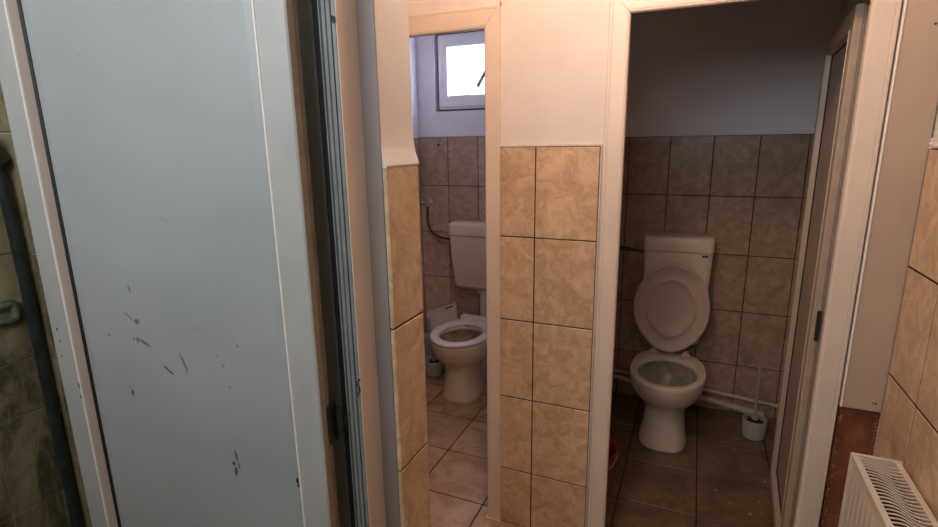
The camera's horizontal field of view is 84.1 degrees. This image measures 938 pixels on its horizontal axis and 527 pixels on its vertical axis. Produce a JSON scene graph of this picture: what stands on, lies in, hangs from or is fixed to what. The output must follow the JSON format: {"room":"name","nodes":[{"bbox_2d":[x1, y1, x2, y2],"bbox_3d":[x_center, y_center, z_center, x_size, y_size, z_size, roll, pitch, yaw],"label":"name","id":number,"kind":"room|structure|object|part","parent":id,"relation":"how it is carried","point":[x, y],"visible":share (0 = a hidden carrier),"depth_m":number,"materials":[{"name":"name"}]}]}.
{"room":"public restroom","nodes":[
{"label":"public restroom","id":0,"kind":"room"},
{"bbox_2d":[0,37,425,526],"bbox_3d":[-1.169,-0.218,2.008,0.135,2.750,4.250,5,14,23],"label":"wall","id":1,"kind":"structure","parent":0,"point":[31,488],"depth_m":1.59,"materials":[{"name":"paint"}]},
{"bbox_2d":[0,299,21,325],"bbox_3d":[-1.623,0.291,0.899,0.026,0.073,1.452,5,14,23],"label":"pipe","id":2,"kind":"object","parent":1,"relation":"attached to","point":[14,308],"visible":1,"depth_m":1.52,"materials":[{"name":"white plastic"}]},
{"bbox_2d":[0,147,83,526],"bbox_3d":[-1.585,0.591,0.972,0.081,1.650,1.487,5,14,23],"label":"drain pipe","id":3,"kind":"object","parent":1,"relation":"attached to","point":[7,203],"visible":1,"depth_m":1.56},
{"bbox_2d":[0,0,430,526],"bbox_3d":[-0.208,-0.027,1.121,2.420,2.750,0.134,5,14,23],"label":"wall partition","id":4,"kind":"structure","parent":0,"point":[400,162],"depth_m":1.11,"materials":[{"name":"paint"}]},
{"bbox_2d":[0,0,339,526],"bbox_3d":[-0.634,0.301,1.170,0.721,2.040,0.049,3,14,17],"label":"door","id":5,"kind":"structure","parent":4,"relation":"in","point":[161,147],"depth_m":1.08,"materials":[{"name":"plastic"}]},
{"bbox_2d":[56,328,298,487],"bbox_3d":[-0.663,0.312,1.159,0.636,0.299,0.002,3,14,17],"label":"scratches","id":6,"kind":"object","parent":5,"relation":"attached to","point":[297,480],"depth_m":1.22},
{"bbox_2d":[331,16,335,23],"bbox_3d":[-0.235,-0.422,0.899,0.010,0.016,0.002,5,14,23],"label":"screw","id":7,"kind":"object","parent":4,"relation":"attached to","point":[333,18],"depth_m":0.90,"materials":[{"name":"metal"}]},
{"bbox_2d":[311,0,400,526],"bbox_3d":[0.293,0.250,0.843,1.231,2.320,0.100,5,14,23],"label":"trim","id":8,"kind":"structure","parent":4,"relation":"attached to","point":[344,30],"depth_m":1.02,"materials":[{"name":"white plastic"}]},
{"bbox_2d":[356,378,360,396],"bbox_3d":[-0.224,0.252,1.055,0.011,0.043,0.002,5,14,23],"label":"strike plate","id":9,"kind":"object","parent":4,"relation":"attached to","point":[358,380],"depth_m":1.05,"materials":[{"name":"metal"}]},
{"bbox_2d":[416,35,485,331],"bbox_3d":[0.255,-0.595,3.547,1.290,2.750,0.214,5,14,23],"label":"wall","id":10,"kind":"structure","parent":0,"point":[452,173],"depth_m":3.60,"materials":[{"name":"paint"}]},
{"bbox_2d":[420,199,432,205],"bbox_3d":[-0.303,-0.431,3.694,0.079,0.046,0.053,5,14,23],"label":"angle valve","id":11,"kind":"object","parent":10,"relation":"attached to","point":[429,202],"visible":1,"depth_m":3.68,"materials":[{"name":"silver metal"}]},
{"bbox_2d":[426,206,449,239],"bbox_3d":[-0.205,-0.284,3.645,0.238,0.231,0.023,8,16,34],"label":"supply hose","id":12,"kind":"object","parent":11,"relation":"attached to","point":[427,210],"visible":0.89,"depth_m":3.69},
{"bbox_2d":[437,30,484,111],"bbox_3d":[-0.016,-1.270,3.430,0.448,0.501,0.133,5,14,23],"label":"window","id":13,"kind":"structure","parent":10,"relation":"in","point":[448,42],"depth_m":3.46,"materials":[{"name":"plastic"}]},
{"bbox_3d":[0.097,-1.209,3.353,0.094,0.140,0.061,5,14,23],"label":"handle","id":14,"kind":"part","parent":13,"relation":"part of","materials":[{"name":"grey metal"}]},
{"bbox_2d":[425,365,776,526],"bbox_3d":[-0.008,1.265,1.844,2.620,0.100,4.250,5,14,23],"label":"floor","id":15,"kind":"structure","parent":0,"point":[649,487],"depth_m":2.58,"materials":[{"name":"tile"}]},
{"bbox_2d":[425,318,442,376],"bbox_3d":[-0.249,0.587,3.661,0.122,0.410,0.122,5,14,23],"label":"toilet brush","id":16,"kind":"object","parent":15,"relation":"on","point":[434,366],"visible":0.94,"depth_m":3.65,"materials":[{"name":"white plastic"}]},
{"bbox_3d":[-0.259,0.543,3.655,0.054,0.321,0.034,5,14,23],"label":"handle","id":17,"kind":"part","parent":16,"relation":"part of","materials":[{"name":"grey plastic"}]},
{"bbox_2d":[424,303,457,368],"bbox_3d":[-0.206,0.517,3.804,0.264,0.472,0.140,5,14,23],"label":"waste bin","id":18,"kind":"object","parent":15,"relation":"on","point":[438,316],"visible":0.36,"depth_m":3.79,"materials":[{"name":"grey plastic"}]},
{"bbox_3d":[-0.195,0.415,3.797,0.255,0.270,0.055,4,14,19],"label":"lid","id":19,"kind":"part","parent":18,"relation":"part of","materials":[{"name":"white plastic"}]},
{"bbox_2d":[429,220,486,402],"bbox_3d":[-0.026,0.303,3.379,0.409,1.084,0.664,5,14,23],"label":"toilet","id":20,"kind":"object","parent":15,"relation":"on","point":[461,345],"visible":0.89,"depth_m":3.44,"materials":[{"name":"beige ceramic"}]},
{"bbox_3d":[-0.046,0.442,3.328,0.386,0.022,0.499,5,14,23],"label":"seat","id":21,"kind":"part","parent":20,"relation":"part of","materials":[{"name":"white plastic"}]},
{"bbox_3d":[-0.022,0.641,3.424,0.382,0.405,0.580,5,14,23],"label":"bowl","id":22,"kind":"part","parent":20,"relation":"part of","materials":[{"name":"beige ceramic"}]},
{"bbox_3d":[0.058,-0.233,3.502,0.384,0.084,0.149,5,14,23],"label":"cistern lid","id":23,"kind":"part","parent":20,"relation":"part of","materials":[{"name":"white ceramic"}]},
{"bbox_2d":[607,439,618,492],"bbox_3d":[0.589,0.955,2.446,0.218,0.215,0.214,5,14,23],"label":"bucket","id":24,"kind":"object","parent":15,"relation":"on","point":[613,447],"visible":0.21,"depth_m":2.39,"materials":[{"name":"red plastic"}]},
{"bbox_2d":[630,231,714,452],"bbox_3d":[1.090,0.412,2.843,0.403,1.082,0.690,5,14,23],"label":"toilet","id":25,"kind":"object","parent":15,"relation":"on","point":[672,301],"visible":1,"depth_m":2.89,"materials":[{"name":"beige ceramic"}]},
{"bbox_2d":[619,246,643,252],"bbox_3d":[0.961,-0.088,3.137,0.217,0.030,0.040,7,15,32],"label":"supply hose","id":26,"kind":"object","parent":25,"relation":"attached to","point":[620,247],"visible":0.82,"depth_m":3.14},
{"bbox_3d":[1.086,0.752,2.875,0.382,0.405,0.600,5,14,23],"label":"bowl","id":27,"kind":"part","parent":25,"relation":"part of","materials":[{"name":"beige ceramic"}]},
{"bbox_3d":[1.135,0.251,2.923,0.400,0.508,0.066,5,14,23],"label":"lid","id":28,"kind":"part","parent":25,"relation":"part of","materials":[{"name":"plastic"}]},
{"bbox_3d":[1.195,-0.122,2.958,0.370,0.084,0.174,5,14,23],"label":"cistern lid","id":29,"kind":"part","parent":25,"relation":"part of","materials":[{"name":"white ceramic"}]},
{"bbox_2d":[705,445,765,514],"bbox_3d":[1.293,1.036,2.527,0.266,0.001,0.540,5,14,23],"label":"paper scraps","id":30,"kind":"object","parent":15,"relation":"on","point":[721,445],"visible":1,"depth_m":2.44,"materials":[{"name":"beige paper"}]},
{"bbox_2d":[742,363,767,440],"bbox_3d":[1.565,0.743,2.823,0.122,0.429,0.122,5,14,23],"label":"toilet brush","id":31,"kind":"object","parent":15,"relation":"on","point":[754,425],"visible":1,"depth_m":2.82,"materials":[{"name":"grey plastic"}]},
{"bbox_3d":[1.565,0.700,2.813,0.034,0.340,0.034,5,14,23],"label":"handle","id":32,"kind":"part","parent":31,"relation":"part of","materials":[{"name":"grey plastic"}]},
{"bbox_2d":[408,0,937,526],"bbox_3d":[0.173,-0.230,1.976,2.420,2.750,0.095,5,14,23],"label":"wall","id":33,"kind":"structure","parent":0,"point":[554,53],"depth_m":1.91,"materials":[{"name":"tile"}]},
{"bbox_2d":[408,4,500,521],"bbox_3d":[-0.204,0.073,2.213,0.754,2.067,0.110,5,14,23],"label":"trim","id":34,"kind":"structure","parent":33,"relation":"attached to","point":[487,18],"depth_m":1.93,"materials":[{"name":"white plastic"}]},
{"bbox_2d":[587,0,901,526],"bbox_3d":[0.831,0.157,1.774,0.760,2.068,0.106,5,14,23],"label":"trim","id":35,"kind":"structure","parent":33,"relation":"attached to","point":[883,17],"depth_m":1.65,"materials":[{"name":"white plastic"}]},
{"bbox_2d":[769,3,868,526],"bbox_3d":[1.291,0.129,1.965,0.057,1.922,0.615,6,15,26],"label":"door","id":36,"kind":"structure","parent":33,"relation":"in","point":[844,46],"depth_m":1.86,"materials":[{"name":"white plastic"}]},
{"bbox_3d":[1.290,0.129,1.966,0.012,1.772,0.465,6,15,26],"label":"panel","id":37,"kind":"part","parent":36,"relation":"part of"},
{"bbox_2d":[819,403,879,526],"bbox_3d":[1.249,0.822,1.755,0.112,0.768,0.080,5,14,23],"label":"trim","id":38,"kind":"structure","parent":33,"relation":"attached to","point":[855,430],"depth_m":1.68,"materials":[{"name":"wood"}]},
{"bbox_2d":[839,0,937,411],"bbox_3d":[1.205,-0.509,1.398,0.107,1.976,0.018,5,14,23],"label":"trim","id":39,"kind":"structure","parent":33,"relation":"attached to","point":[913,90],"depth_m":1.48,"materials":[{"name":"white"}]},
{"bbox_2d":[612,0,841,418],"bbox_3d":[1.381,-0.486,3.005,1.045,2.750,0.208,5,14,23],"label":"wall","id":40,"kind":"structure","parent":0,"point":[722,99],"depth_m":2.88,"materials":[{"name":"paint"}]},
{"bbox_2d":[613,373,763,416],"bbox_3d":[1.298,0.802,3.203,0.919,0.138,0.036,5,14,23],"label":"pipe","id":41,"kind":"object","parent":40,"relation":"attached to","point":[702,398],"visible":0.48,"depth_m":3.11,"materials":[{"name":"white plastic"}]},
{"bbox_2d":[613,368,778,407],"bbox_3d":[1.351,0.754,3.175,1.029,0.096,0.022,5,14,23],"label":"pipe","id":42,"kind":"object","parent":40,"relation":"attached to","point":[614,370],"visible":0.46,"depth_m":3.08,"materials":[{"name":"white plastic"}]},
{"bbox_2d":[839,0,937,520],"bbox_3d":[1.123,-0.027,1.034,0.110,2.750,4.250,5,14,23],"label":"wall","id":43,"kind":"structure","parent":0,"point":[907,431],"depth_m":1.39,"materials":[{"name":"tile"}]},
{"bbox_2d":[838,452,937,526],"bbox_3d":[0.928,0.998,1.066,0.122,0.745,0.994,5,14,23],"label":"radiator","id":44,"kind":"object","parent":43,"relation":"attached to","point":[878,491],"visible":1,"depth_m":1.32,"materials":[{"name":"white metal"}]},
{"bbox_3d":[0.881,0.928,1.075,0.012,0.598,0.962,5,14,23],"label":"panel","id":45,"kind":"part","parent":44,"relation":"part of","materials":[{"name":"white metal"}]},
{"bbox_3d":[0.970,0.935,1.037,0.012,0.598,0.962,5,14,23],"label":"panel","id":46,"kind":"part","parent":44,"relation":"part of","materials":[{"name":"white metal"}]}
]}

